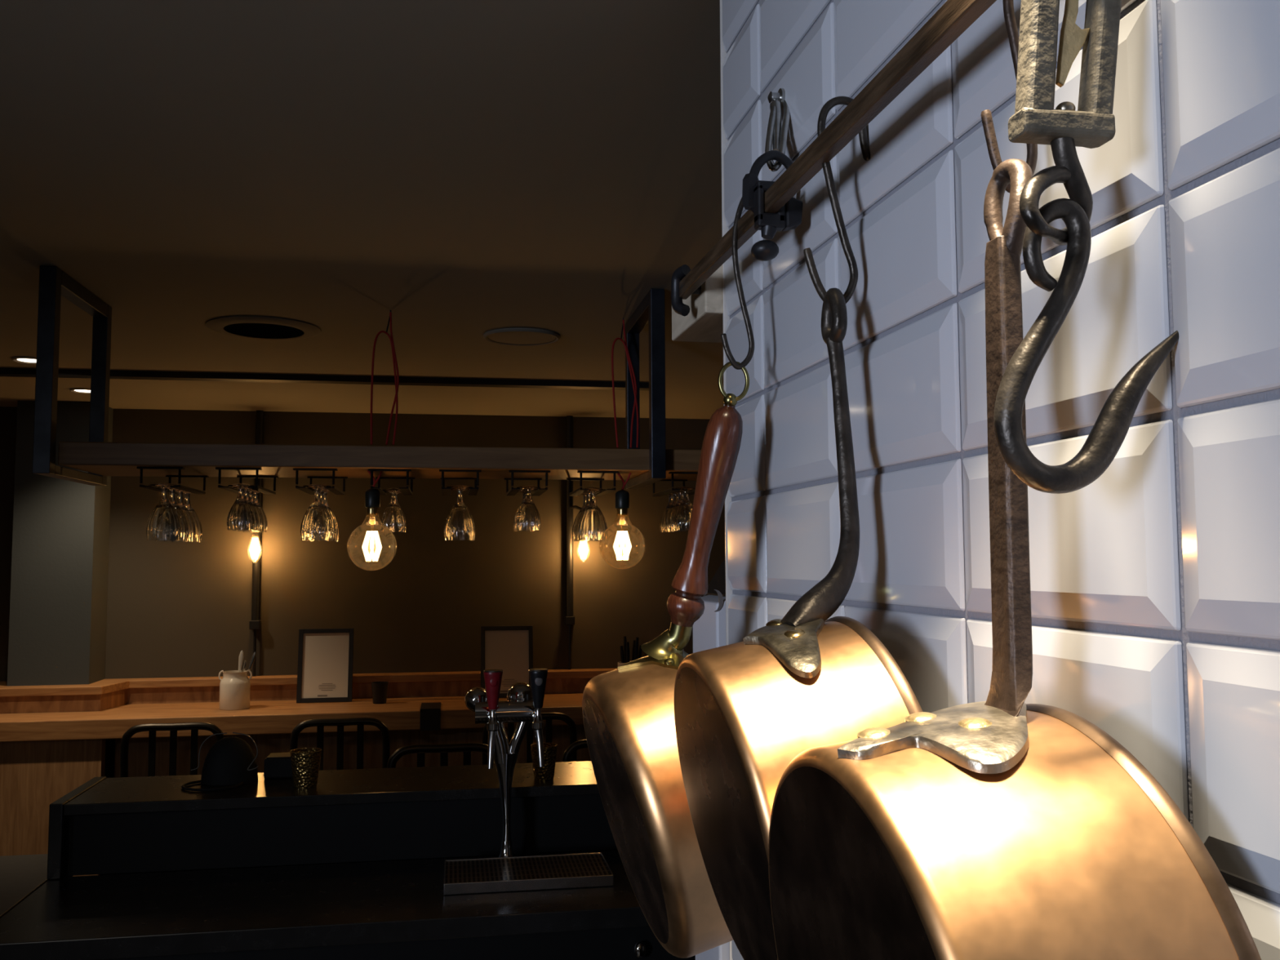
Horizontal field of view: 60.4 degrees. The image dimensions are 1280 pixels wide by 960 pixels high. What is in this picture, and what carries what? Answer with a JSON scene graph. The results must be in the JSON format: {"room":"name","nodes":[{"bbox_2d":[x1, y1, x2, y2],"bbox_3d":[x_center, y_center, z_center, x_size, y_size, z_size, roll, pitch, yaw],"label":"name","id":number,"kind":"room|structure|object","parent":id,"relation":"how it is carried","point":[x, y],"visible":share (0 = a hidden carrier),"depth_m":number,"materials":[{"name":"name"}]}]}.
{"room":"restaurant bar","nodes":[
{"label":"restaurant bar","id":0,"kind":"room"},
{"bbox_2d":[0,0,724,418],"bbox_3d":[-0.481,-0.578,1.888,6.600,0.050,9.000,1,-4,-12],"label":"ceiling","id":1,"kind":"structure","parent":0,"point":[463,171],"depth_m":2.04,"materials":[{"name":"beige paint"}]},
{"bbox_2d":[205,315,320,340],"bbox_3d":[-1.111,-0.445,3.252,0.324,0.012,0.324,0,-4,-10],"label":"ceiling vent","id":2,"kind":"object","parent":1,"relation":"in","point":[259,327],"visible":1,"depth_m":3.23,"materials":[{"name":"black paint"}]},
{"bbox_2d":[0,368,648,390],"bbox_3d":[-1.764,-0.381,4.019,3.660,0.022,0.060,0,-4,-10],"label":"ceiling pipe","id":3,"kind":"object","parent":1,"relation":"attached to","point":[15,372],"visible":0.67,"depth_m":4.10,"materials":[{"name":"metal"}]},
{"bbox_2d":[32,265,701,488],"bbox_3d":[-0.173,-0.232,2.962,2.553,0.485,0.426,0,-4,-10],"label":"shelf","id":4,"kind":"object","parent":1,"relation":"hanging from","point":[101,459],"visible":0.72,"depth_m":2.74,"materials":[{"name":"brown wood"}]},
{"bbox_2d":[136,466,208,493],"bbox_3d":[-1.177,0.003,2.779,0.104,0.048,0.290,0,-4,-10],"label":"glass rack","id":5,"kind":"object","parent":4,"relation":"attached to","point":[179,486],"visible":0.91,"depth_m":2.69,"materials":[{"name":"black metal"}]},
{"bbox_2d":[146,482,180,540],"bbox_3d":[-1.161,0.077,2.680,0.078,0.140,0.078,1,-4,-15],"label":"goblet","id":6,"kind":"object","parent":5,"relation":"hanging from","point":[163,522],"visible":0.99,"depth_m":2.65,"materials":[{"name":"clear glass"}]},
{"bbox_2d":[146,502,180,540],"bbox_3d":[-1.160,0.101,2.678,0.078,0.092,0.078,1,-4,-15],"label":"bowl","id":7,"kind":"object","parent":6,"relation":"on","point":[163,522],"depth_m":2.65,"materials":[{"name":"clear glass"}]},
{"bbox_2d":[155,486,188,541],"bbox_3d":[-1.174,0.082,2.758,0.078,0.140,0.078,1,-4,-13],"label":"goblet","id":8,"kind":"object","parent":5,"relation":"hanging from","point":[184,526],"visible":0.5,"depth_m":2.75,"materials":[{"name":"clear glass"}]},
{"bbox_2d":[155,503,188,541],"bbox_3d":[-1.174,0.107,2.756,0.078,0.092,0.078,1,-4,-13],"label":"bowl","id":9,"kind":"object","parent":8,"relation":"on","point":[184,526],"depth_m":2.75,"materials":[{"name":"clear glass"}]},
{"bbox_2d":[167,488,195,542],"bbox_3d":[-1.187,0.088,2.835,0.078,0.140,0.078,1,-4,-20],"label":"goblet","id":10,"kind":"object","parent":5,"relation":"hanging from","point":[191,526],"visible":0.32,"depth_m":2.83,"materials":[{"name":"clear glass"}]},
{"bbox_2d":[173,505,195,542],"bbox_3d":[-1.187,0.112,2.834,0.078,0.092,0.078,1,-4,-20],"label":"bowl","id":11,"kind":"object","parent":10,"relation":"on","point":[191,526],"depth_m":2.83,"materials":[{"name":"clear glass"}]},
{"bbox_2d":[171,490,202,542],"bbox_3d":[-1.200,0.094,2.913,0.078,0.140,0.078,2,-5,-23],"label":"goblet","id":12,"kind":"object","parent":5,"relation":"hanging from","point":[198,535],"visible":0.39,"depth_m":2.91,"materials":[{"name":"clear glass"}]},
{"bbox_2d":[171,506,202,542],"bbox_3d":[-1.200,0.118,2.911,0.078,0.092,0.078,2,-5,-23],"label":"bowl","id":13,"kind":"object","parent":12,"relation":"on","point":[198,535],"depth_m":2.90,"materials":[{"name":"clear glass"}]},
{"bbox_2d":[215,467,278,494],"bbox_3d":[-1.000,0.005,2.809,0.104,0.048,0.290,0,-4,-10],"label":"glass rack","id":14,"kind":"object","parent":4,"relation":"attached to","point":[258,488],"visible":0.84,"depth_m":2.71,"materials":[{"name":"black metal"}]},
{"bbox_2d":[226,483,254,530],"bbox_3d":[-0.984,0.066,2.711,0.064,0.116,0.064,1,-4,-21],"label":"goblet","id":15,"kind":"object","parent":14,"relation":"hanging from","point":[240,516],"visible":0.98,"depth_m":2.69,"materials":[{"name":"clear glass"}]},
{"bbox_2d":[226,499,253,530],"bbox_3d":[-0.984,0.086,2.709,0.064,0.075,0.064,1,-4,-21],"label":"bowl","id":16,"kind":"object","parent":15,"relation":"on","point":[240,516],"depth_m":2.69,"materials":[{"name":"clear glass"}]},
{"bbox_2d":[233,486,258,531],"bbox_3d":[-0.995,0.070,2.776,0.064,0.116,0.064,1,-4,-14],"label":"goblet","id":17,"kind":"object","parent":14,"relation":"hanging from","point":[246,489],"visible":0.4,"depth_m":2.77,"materials":[{"name":"clear glass"}]},
{"bbox_2d":[240,501,258,531],"bbox_3d":[-0.995,0.090,2.774,0.064,0.075,0.064,1,-4,-14],"label":"bowl","id":18,"kind":"object","parent":17,"relation":"on","point":[255,517],"depth_m":2.77,"materials":[{"name":"clear glass"}]},
{"bbox_2d":[237,488,262,531],"bbox_3d":[-1.006,0.075,2.841,0.064,0.116,0.064,2,-5,-30],"label":"goblet","id":19,"kind":"object","parent":14,"relation":"hanging from","point":[251,491],"visible":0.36,"depth_m":2.83,"materials":[{"name":"clear glass"}]},
{"bbox_2d":[237,502,262,531],"bbox_3d":[-1.006,0.095,2.839,0.064,0.075,0.064,2,-5,-30],"label":"bowl","id":20,"kind":"object","parent":19,"relation":"on","point":[260,520],"depth_m":2.83,"materials":[{"name":"clear glass"}]},
{"bbox_2d":[242,490,267,532],"bbox_3d":[-1.017,0.080,2.906,0.064,0.116,0.064,1,-4,-17],"label":"goblet","id":21,"kind":"object","parent":14,"relation":"hanging from","point":[255,492],"visible":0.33,"depth_m":2.90,"materials":[{"name":"clear glass"}]},
{"bbox_2d":[242,503,267,532],"bbox_3d":[-1.017,0.100,2.904,0.064,0.075,0.064,1,-4,-17],"label":"bowl","id":22,"kind":"object","parent":21,"relation":"on","point":[264,519],"depth_m":2.90,"materials":[{"name":"clear glass"}]},
{"bbox_2d":[293,468,347,494],"bbox_3d":[-0.822,0.006,2.840,0.104,0.048,0.290,0,-4,-10],"label":"glass rack","id":23,"kind":"object","parent":4,"relation":"attached to","point":[335,490],"visible":0.97,"depth_m":2.75,"materials":[{"name":"black metal"}]},
{"bbox_2d":[300,484,333,540],"bbox_3d":[-0.806,0.080,2.740,0.078,0.140,0.078,2,-5,-33],"label":"goblet","id":24,"kind":"object","parent":23,"relation":"hanging from","point":[316,524],"visible":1,"depth_m":2.71,"materials":[{"name":"clear glass"}]},
{"bbox_2d":[300,502,333,540],"bbox_3d":[-0.805,0.104,2.739,0.078,0.092,0.078,2,-5,-33],"label":"bowl","id":25,"kind":"object","parent":24,"relation":"on","point":[316,524],"depth_m":2.71,"materials":[{"name":"clear glass"}]},
{"bbox_2d":[307,487,336,541],"bbox_3d":[-0.819,0.085,2.818,0.078,0.140,0.078,1,-4,-21],"label":"goblet","id":26,"kind":"object","parent":23,"relation":"hanging from","point":[322,489],"visible":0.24,"depth_m":2.81,"materials":[{"name":"clear glass"}]},
{"bbox_2d":[307,504,336,541],"bbox_3d":[-0.819,0.110,2.816,0.078,0.092,0.078,1,-4,-21],"label":"bowl","id":27,"kind":"object","parent":26,"relation":"on","point":[334,531],"depth_m":2.81,"materials":[{"name":"clear glass"}]},
{"bbox_2d":[368,469,414,495],"bbox_3d":[-0.645,0.007,2.869,0.104,0.048,0.290,0,-4,-10],"label":"glass rack","id":28,"kind":"object","parent":4,"relation":"attached to","point":[406,491],"visible":0.87,"depth_m":2.76,"materials":[{"name":"black metal"}]},
{"bbox_2d":[381,488,405,532],"bbox_3d":[-0.653,0.079,2.914,0.064,0.116,0.064,1,-4,-18],"label":"goblet","id":29,"kind":"object","parent":28,"relation":"hanging from","point":[393,520],"visible":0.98,"depth_m":2.89,"materials":[{"name":"clear glass"}]},
{"bbox_2d":[381,502,405,532],"bbox_3d":[-0.653,0.099,2.912,0.064,0.075,0.064,1,-4,-18],"label":"bowl","id":30,"kind":"object","parent":29,"relation":"on","point":[393,520],"depth_m":2.89,"materials":[{"name":"clear glass"}]},
{"bbox_2d":[382,491,406,532],"bbox_3d":[-0.664,0.084,2.979,0.064,0.116,0.064,1,-4,-14],"label":"goblet","id":31,"kind":"object","parent":28,"relation":"hanging from","point":[397,492],"visible":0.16,"depth_m":2.98,"materials":[{"name":"clear glass"}]},
{"bbox_2d":[382,505,406,532],"bbox_3d":[-0.664,0.104,2.977,0.064,0.075,0.064,1,-4,-14],"label":"bowl","id":32,"kind":"object","parent":31,"relation":"on","point":[399,505],"depth_m":2.97,"materials":[{"name":"clear glass"}]},
{"bbox_2d":[439,469,481,495],"bbox_3d":[-0.475,0.009,2.898,0.104,0.048,0.290,0,-4,-10],"label":"glass rack","id":33,"kind":"object","parent":4,"relation":"attached to","point":[446,491],"visible":1,"depth_m":2.81,"materials":[{"name":"black metal"}]},
{"bbox_2d":[444,484,475,540],"bbox_3d":[-0.459,0.082,2.799,0.078,0.140,0.078,2,-5,-30],"label":"goblet","id":34,"kind":"object","parent":33,"relation":"hanging from","point":[460,525],"visible":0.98,"depth_m":2.77,"materials":[{"name":"clear glass"}]},
{"bbox_2d":[444,503,475,540],"bbox_3d":[-0.458,0.106,2.797,0.078,0.092,0.078,2,-5,-30],"label":"bowl","id":35,"kind":"object","parent":34,"relation":"on","point":[460,525],"depth_m":2.77,"materials":[{"name":"clear glass"}]},
{"bbox_2d":[503,470,550,496],"bbox_3d":[-0.303,0.010,2.928,0.104,0.048,0.290,0,-4,-10],"label":"glass rack","id":36,"kind":"object","parent":4,"relation":"attached to","point":[512,491],"visible":0.99,"depth_m":2.82,"materials":[{"name":"black metal"}]},
{"bbox_2d":[513,490,536,531],"bbox_3d":[-0.309,0.081,2.959,0.064,0.116,0.064,1,-4,-16],"label":"goblet","id":37,"kind":"object","parent":36,"relation":"hanging from","point":[522,491],"visible":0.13,"depth_m":2.95,"materials":[{"name":"clear glass"}]},
{"bbox_2d":[513,503,536,531],"bbox_3d":[-0.309,0.101,2.958,0.064,0.075,0.064,1,-4,-16],"label":"bowl","id":38,"kind":"object","parent":37,"relation":"on","point":[521,504],"depth_m":2.95,"materials":[{"name":"clear glass"}]},
{"bbox_2d":[514,488,537,531],"bbox_3d":[-0.298,0.076,2.894,0.064,0.116,0.064,1,-4,-13],"label":"goblet","id":39,"kind":"object","parent":36,"relation":"hanging from","point":[523,490],"visible":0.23,"depth_m":2.89,"materials":[{"name":"clear glass"}]},
{"bbox_2d":[514,502,533,531],"bbox_3d":[-0.298,0.096,2.893,0.064,0.075,0.064,1,-4,-13],"label":"bowl","id":40,"kind":"object","parent":39,"relation":"on","point":[522,502],"depth_m":2.88,"materials":[{"name":"clear glass"}]},
{"bbox_2d":[515,484,540,530],"bbox_3d":[-0.287,0.071,2.829,0.064,0.116,0.064,1,-4,-20],"label":"goblet","id":41,"kind":"object","parent":36,"relation":"hanging from","point":[528,518],"visible":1,"depth_m":2.81,"materials":[{"name":"clear glass"}]},
{"bbox_2d":[515,500,540,530],"bbox_3d":[-0.287,0.091,2.828,0.064,0.075,0.064,1,-4,-20],"label":"bowl","id":42,"kind":"object","parent":41,"relation":"on","point":[528,518],"depth_m":2.81,"materials":[{"name":"clear glass"}]},
{"bbox_2d":[566,471,618,496],"bbox_3d":[-0.131,0.012,2.957,0.104,0.048,0.290,0,-4,-10],"label":"glass rack","id":43,"kind":"object","parent":4,"relation":"attached to","point":[580,491],"visible":0.99,"depth_m":2.89,"materials":[{"name":"black metal"}]},
{"bbox_2d":[574,490,600,541],"bbox_3d":[-0.139,0.095,2.999,0.078,0.140,0.078,2,-5,-25],"label":"goblet","id":44,"kind":"object","parent":43,"relation":"hanging from","point":[587,492],"visible":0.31,"depth_m":2.99,"materials":[{"name":"clear glass"}]},
{"bbox_2d":[574,506,600,541],"bbox_3d":[-0.139,0.120,2.997,0.078,0.092,0.078,2,-5,-25],"label":"bowl","id":45,"kind":"object","parent":44,"relation":"on","point":[576,535],"depth_m":2.98,"materials":[{"name":"clear glass"}]},
{"bbox_2d":[577,487,607,540],"bbox_3d":[-0.125,0.090,2.921,0.078,0.140,0.078,1,-4,-21],"label":"goblet","id":46,"kind":"object","parent":43,"relation":"hanging from","point":[593,526],"visible":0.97,"depth_m":2.90,"materials":[{"name":"clear glass"}]},
{"bbox_2d":[577,505,607,540],"bbox_3d":[-0.125,0.114,2.920,0.078,0.092,0.078,1,-4,-21],"label":"bowl","id":47,"kind":"object","parent":46,"relation":"on","point":[593,526],"depth_m":2.89,"materials":[{"name":"clear glass"}]},
{"bbox_2d":[653,471,697,496],"bbox_3d":[0.105,0.013,2.997,0.104,0.048,0.290,0,-4,-10],"label":"glass rack","id":48,"kind":"object","parent":4,"relation":"attached to","point":[670,491],"visible":0.55,"depth_m":2.95,"materials":[{"name":"black metal"}]},
{"bbox_2d":[660,493,681,532],"bbox_3d":[0.088,0.089,3.093,0.064,0.116,0.064,1,-4,-18],"label":"goblet","id":49,"kind":"object","parent":48,"relation":"hanging from","point":[670,495],"visible":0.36,"depth_m":3.08,"materials":[{"name":"clear glass"}]},
{"bbox_2d":[660,505,681,532],"bbox_3d":[0.088,0.109,3.092,0.064,0.075,0.064,1,-4,-18],"label":"bowl","id":50,"kind":"object","parent":49,"relation":"on","point":[663,518],"depth_m":3.08,"materials":[{"name":"clear glass"}]},
{"bbox_2d":[669,489,692,531],"bbox_3d":[0.110,0.079,2.963,0.064,0.116,0.064,2,-5,-25],"label":"goblet","id":51,"kind":"object","parent":48,"relation":"hanging from","point":[680,492],"visible":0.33,"depth_m":2.95,"materials":[{"name":"clear glass"}]},
{"bbox_2d":[669,502,686,531],"bbox_3d":[0.110,0.099,2.962,0.064,0.075,0.064,2,-5,-25],"label":"bowl","id":52,"kind":"object","parent":51,"relation":"on","point":[673,514],"depth_m":2.95,"materials":[{"name":"clear glass"}]},
{"bbox_2d":[674,486,695,530],"bbox_3d":[0.121,0.074,2.898,0.064,0.116,0.064,2,-5,-27],"label":"goblet","id":53,"kind":"object","parent":48,"relation":"hanging from","point":[683,513],"visible":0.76,"depth_m":2.88,"materials":[{"name":"clear glass"}]},
{"bbox_2d":[674,501,692,530],"bbox_3d":[0.121,0.095,2.897,0.064,0.075,0.064,2,-5,-28],"label":"bowl","id":54,"kind":"object","parent":53,"relation":"on","point":[683,513],"depth_m":2.87,"materials":[{"name":"clear glass"}]},
{"bbox_2d":[362,310,399,561],"bbox_3d":[-0.686,-0.123,2.858,0.121,0.714,0.293,0,-4,-10],"label":"pendant bulb","id":55,"kind":"object","parent":1,"relation":"hanging from","point":[372,496],"visible":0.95,"depth_m":2.76,"materials":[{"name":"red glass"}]},
{"bbox_2d":[483,328,560,346],"bbox_3d":[-0.364,-0.440,3.388,0.238,0.009,0.238,0,-4,-10],"label":"ceiling speaker","id":56,"kind":"object","parent":1,"relation":"attached to","point":[508,336],"visible":1,"depth_m":3.37,"materials":[{"name":"beige paint"}]},
{"bbox_2d":[488,331,555,344],"bbox_3d":[-0.364,-0.440,3.388,0.210,0.007,0.210,0,-4,-10],"label":"grille","id":57,"kind":"object","parent":56,"relation":"attached to","point":[498,337],"depth_m":3.38,"materials":[{"name":"white metal"}]},
{"bbox_2d":[611,317,639,559],"bbox_3d":[-0.034,-0.118,2.965,0.121,0.714,0.294,-1,-4,9],"label":"pendant bulb","id":58,"kind":"object","parent":1,"relation":"hanging from","point":[622,496],"visible":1,"depth_m":2.87,"materials":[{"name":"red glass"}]},
{"bbox_2d":[0,406,724,777],"bbox_3d":[-0.989,0.812,5.188,6.600,2.240,0.150,0,-4,-10],"label":"wall","id":59,"kind":"structure","parent":0,"point":[175,609],"depth_m":5.10,"materials":[{"name":"brown paint"}]},
{"bbox_2d":[7,400,113,685],"bbox_3d":[-2.510,0.786,4.742,0.327,2.240,0.230,1,-4,-12],"label":"column","id":60,"kind":"structure","parent":59,"relation":"attached to","point":[58,621],"depth_m":4.67,"materials":[{"name":"grey paint"}]},
{"bbox_2d":[248,410,263,675],"bbox_3d":[-1.727,0.280,4.953,0.060,1.204,0.139,0,-4,-10],"label":"wall lamp","id":61,"kind":"object","parent":59,"relation":"attached to","point":[255,624],"visible":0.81,"depth_m":4.97,"materials":[{"name":"black metal"}]},
{"bbox_2d":[0,678,591,713],"bbox_3d":[-1.098,0.949,4.932,5.300,0.070,0.293,0,-4,-10],"label":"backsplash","id":62,"kind":"structure","parent":59,"relation":"attached to","point":[82,703],"depth_m":4.86,"materials":[{"name":"brown wood"}]},
{"bbox_2d":[564,415,588,669],"bbox_3d":[-0.300,0.291,5.199,0.064,1.204,0.162,3,-5,-40],"label":"wall lamp","id":63,"kind":"object","parent":59,"relation":"attached to","point":[570,618],"visible":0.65,"depth_m":5.21,"materials":[{"name":"black metal"}]},
{"bbox_2d":[722,0,1279,959],"bbox_3d":[0.336,0.454,0.333,0.120,2.240,1.782,1,-4,-12],"label":"wall","id":64,"kind":"structure","parent":0,"point":[1155,581],"depth_m":0.60,"materials":[{"name":"grey tile"}]},
{"bbox_2d":[671,264,723,342],"bbox_3d":[0.125,-0.214,1.338,0.164,0.063,0.166,1,-4,-12],"label":"wood block","id":65,"kind":"object","parent":64,"relation":"attached to","point":[704,322],"visible":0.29,"depth_m":1.29,"materials":[{"name":"white paint"}]},
{"bbox_2d":[671,0,996,316],"bbox_3d":[0.187,-0.267,0.582,0.020,0.059,1.425,1,-4,-12],"label":"rail","id":66,"kind":"object","parent":65,"relation":"attached to","point":[954,17],"visible":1,"depth_m":0.77,"materials":[{"name":"brown wood"}]},
{"bbox_2d":[720,197,754,369],"bbox_3d":[0.099,-0.191,1.037,0.049,0.176,0.005,1,-4,-12],"label":"s-hook","id":67,"kind":"object","parent":66,"relation":"hanging from","point":[735,233],"visible":0.7,"depth_m":1.03,"materials":[{"name":"metal"}]},
{"bbox_2d":[582,361,749,958],"bbox_3d":[0.029,0.168,1.060,0.168,0.554,0.278,1,-4,-12],"label":"copper saucepan","id":68,"kind":"object","parent":67,"relation":"hanging from","point":[628,710],"visible":0.8,"depth_m":0.99,"materials":[{"name":"gold metal"}]},
{"bbox_2d":[640,622,692,659],"bbox_3d":[0.026,0.154,1.061,0.051,0.044,0.050,1,-4,-12],"label":"socket","id":69,"kind":"object","parent":68,"relation":"attached to","point":[670,644],"depth_m":1.04,"materials":[{"name":"gold metal"}]},
{"bbox_2d":[751,180,803,261],"bbox_3d":[0.119,-0.226,0.962,0.046,0.070,0.024,1,-4,-12],"label":"clamp","id":70,"kind":"object","parent":66,"relation":"attached to","point":[788,217],"visible":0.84,"depth_m":0.96,"materials":[{"name":"black metal"}]},
{"bbox_2d":[803,96,870,303],"bbox_3d":[0.151,-0.213,0.840,0.056,0.166,0.006,1,-4,-12],"label":"s-hook","id":71,"kind":"object","parent":66,"relation":"hanging from","point":[845,100],"visible":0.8,"depth_m":0.84,"materials":[{"name":"metal"}]},
{"bbox_2d":[674,287,922,959],"bbox_3d":[0.109,0.092,0.756,0.159,0.481,0.226,1,-4,-12],"label":"copper saucepan","id":72,"kind":"object","parent":71,"relation":"hanging from","point":[805,679],"visible":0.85,"depth_m":0.70,"materials":[{"name":"metal"}]},
{"bbox_2d":[980,0,1037,192],"bbox_3d":[0.214,-0.246,0.594,0.067,0.188,0.005,1,-4,-12],"label":"s-hook","id":73,"kind":"object","parent":66,"relation":"hanging from","point":[1008,5],"visible":0.48,"depth_m":0.59,"materials":[{"name":"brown metal"}]},
{"bbox_2d":[768,158,1261,959],"bbox_3d":[0.158,0.103,0.525,0.155,0.534,0.252,1,-4,-12],"label":"copper saucepan","id":74,"kind":"object","parent":73,"relation":"hanging from","point":[1002,826],"visible":0.99,"depth_m":0.46,"materials":[{"name":"metal"}]},
{"bbox_2d":[720,0,732,959],"bbox_3d":[0.157,0.518,1.206,0.123,2.240,0.004,1,-4,-12],"label":"trim","id":75,"kind":"structure","parent":64,"relation":"attached to","point":[722,53],"depth_m":1.25,"materials":[{"name":"grey ceramic"}]},
{"bbox_2d":[742,88,792,213],"bbox_3d":[0.122,-0.306,1.013,0.055,0.148,0.100,-1,-4,11],"label":"hook","id":76,"kind":"object","parent":64,"relation":"attached to","point":[776,135],"depth_m":1.00,"materials":[{"name":"metal"}]},
{"bbox_2d":[994,0,1178,493],"bbox_3d":[0.203,-0.155,0.505,0.096,0.325,0.026,1,-4,-16],"label":"hook","id":77,"kind":"object","parent":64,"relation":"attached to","point":[1035,120],"visible":1,"depth_m":0.49,"materials":[{"name":"grey metal"}]},
{"bbox_3d":[-0.471,1.706,1.723,6.600,0.050,9.000,1,-4,-12],"label":"floor","id":78,"kind":"structure","parent":0,"visible":0},
{"bbox_2d":[120,722,224,777],"bbox_3d":[-1.717,1.376,4.137,0.375,0.971,0.436,0,-4,-10],"label":"metal chair","id":79,"kind":"object","parent":78,"relation":"on","point":[194,727],"visible":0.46,"depth_m":3.96,"materials":[{"name":"grey metal"}]},
{"bbox_2d":[0,667,617,876],"bbox_3d":[-1.074,1.386,4.770,5.300,1.034,0.560,0,-4,-10],"label":"bar counter","id":80,"kind":"object","parent":78,"relation":"on","point":[53,738],"depth_m":4.58,"materials":[{"name":"brown wood"}]},
{"bbox_2d":[218,669,252,710],"bbox_3d":[-1.716,0.886,4.657,0.122,0.161,0.122,4,-6,-43],"label":"jar","id":81,"kind":"object","parent":80,"relation":"on","point":[234,686],"visible":0.99,"depth_m":4.61,"materials":[{"name":"grey ceramic"}]},
{"bbox_2d":[0,693,583,742],"bbox_3d":[-1.077,1.014,4.802,5.300,0.078,0.550,0,-4,-10],"label":"countertop","id":82,"kind":"structure","parent":80,"relation":"on","point":[397,713],"depth_m":4.50,"materials":[{"name":"brown wood"}]},
{"bbox_2d":[296,627,354,702],"bbox_3d":[-1.393,0.820,4.872,0.236,0.318,0.062,0,-4,-10],"label":"picture frame","id":83,"kind":"object","parent":80,"relation":"on","point":[325,655],"visible":1,"depth_m":4.87,"materials":[{"name":"black"}]},
{"bbox_2d":[480,625,533,697],"bbox_3d":[-0.606,0.826,5.005,0.236,0.318,0.062,0,-4,-10],"label":"picture frame","id":84,"kind":"object","parent":80,"relation":"on","point":[509,649],"visible":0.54,"depth_m":5.01,"materials":[{"name":"black"}]},
{"bbox_2d":[289,717,390,770],"bbox_3d":[-1.141,1.381,4.234,0.375,0.971,0.436,0,-4,-10],"label":"metal chair","id":85,"kind":"object","parent":78,"relation":"on","point":[360,722],"visible":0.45,"depth_m":4.07,"materials":[{"name":"grey metal"}]},
{"bbox_2d":[0,760,695,959],"bbox_3d":[-1.093,1.190,2.198,4.400,1.053,0.684,0,-4,-10],"label":"countertop","id":86,"kind":"structure","parent":78,"relation":"on","point":[349,865],"depth_m":2.28,"materials":[{"name":"black laminate"}]},
{"bbox_2d":[0,853,72,918],"bbox_3d":[-2.230,0.825,1.994,2.084,0.038,0.612,0,-4,-10],"label":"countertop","id":87,"kind":"structure","parent":86,"relation":"on","point":[20,876],"depth_m":2.28,"materials":[{"name":"black"}]},
{"bbox_2d":[181,732,257,791],"bbox_3d":[-0.941,0.625,2.477,0.162,0.118,0.152,0,-4,-10],"label":"cap","id":88,"kind":"object","parent":86,"relation":"on","point":[230,761],"visible":1,"depth_m":2.47,"materials":[{"name":"black fabric"}]},
{"bbox_2d":[263,752,293,778],"bbox_3d":[-0.832,0.667,2.571,0.080,0.048,0.070,0,-4,-10],"label":"terminal","id":89,"kind":"object","parent":86,"relation":"on","point":[277,765],"visible":0.56,"depth_m":2.54,"materials":[{"name":"black plastic"}]},
{"bbox_2d":[289,747,321,787],"bbox_3d":[-0.746,0.643,2.455,0.068,0.078,0.068,1,-4,-12],"label":"tumbler","id":90,"kind":"object","parent":86,"relation":"on","point":[305,762],"visible":1,"depth_m":2.43,"materials":[{"name":"gold metal"}]},
{"bbox_2d":[464,668,547,857],"bbox_3d":[-0.289,0.614,2.360,0.173,0.419,0.146,0,-4,-10],"label":"tap","id":91,"kind":"object","parent":86,"relation":"on","point":[523,704],"visible":1,"depth_m":2.36,"materials":[{"name":"silver metal"}]},
{"bbox_2d":[486,709,498,768],"bbox_3d":[-0.314,0.542,2.333,0.026,0.125,0.090,1,-4,-12],"label":"faucet","id":92,"kind":"object","parent":91,"relation":"on","point":[492,715],"depth_m":2.30,"materials":[{"name":"silver metal"}]},
{"bbox_2d":[531,707,544,767],"bbox_3d":[-0.220,0.543,2.349,0.026,0.125,0.090,1,-4,-12],"label":"faucet","id":93,"kind":"object","parent":91,"relation":"on","point":[538,724],"depth_m":2.32,"materials":[{"name":"silver metal"}]},
{"bbox_2d":[444,852,613,895],"bbox_3d":[-0.232,0.805,2.253,0.334,0.022,0.175,0,-4,-10],"label":"drip tray","id":94,"kind":"object","parent":86,"relation":"on","point":[548,872],"visible":1,"depth_m":2.21,"materials":[{"name":"silver metal"}]},
{"bbox_2d":[445,853,611,883],"bbox_3d":[-0.232,0.798,2.254,0.328,0.003,0.169,0,-4,-10],"label":"grille","id":95,"kind":"object","parent":94,"relation":"attached to","point":[564,868],"depth_m":2.24,"materials":[{"name":"metal"}]},
{"bbox_2d":[530,742,557,780],"bbox_3d":[-0.221,0.647,2.524,0.062,0.076,0.062,1,-4,-12],"label":"tumbler","id":96,"kind":"object","parent":86,"relation":"on","point":[546,772],"visible":0.93,"depth_m":2.50,"materials":[{"name":"gold metal"}]},
{"bbox_2d":[386,742,494,768],"bbox_3d":[-0.586,1.307,3.258,0.375,0.971,0.436,0,-4,-10],"label":"metal chair","id":97,"kind":"object","parent":78,"relation":"on","point":[467,748],"visible":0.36,"depth_m":3.48,"materials":[{"name":"grey metal"}]},
{"bbox_2d":[482,712,577,764],"bbox_3d":[-0.450,1.386,4.352,0.375,0.971,0.436,0,-4,-10],"label":"metal chair","id":98,"kind":"object","parent":78,"relation":"on","point":[548,717],"visible":0.23,"depth_m":4.19,"materials":[{"name":"grey metal"}]},
{"bbox_2d":[693,560,728,959],"bbox_3d":[0.210,0.851,1.372,0.262,1.599,0.140,1,-4,-12],"label":"wall","id":99,"kind":"structure","parent":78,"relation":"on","point":[709,630],"depth_m":1.37,"materials":[{"name":"grey tile"}]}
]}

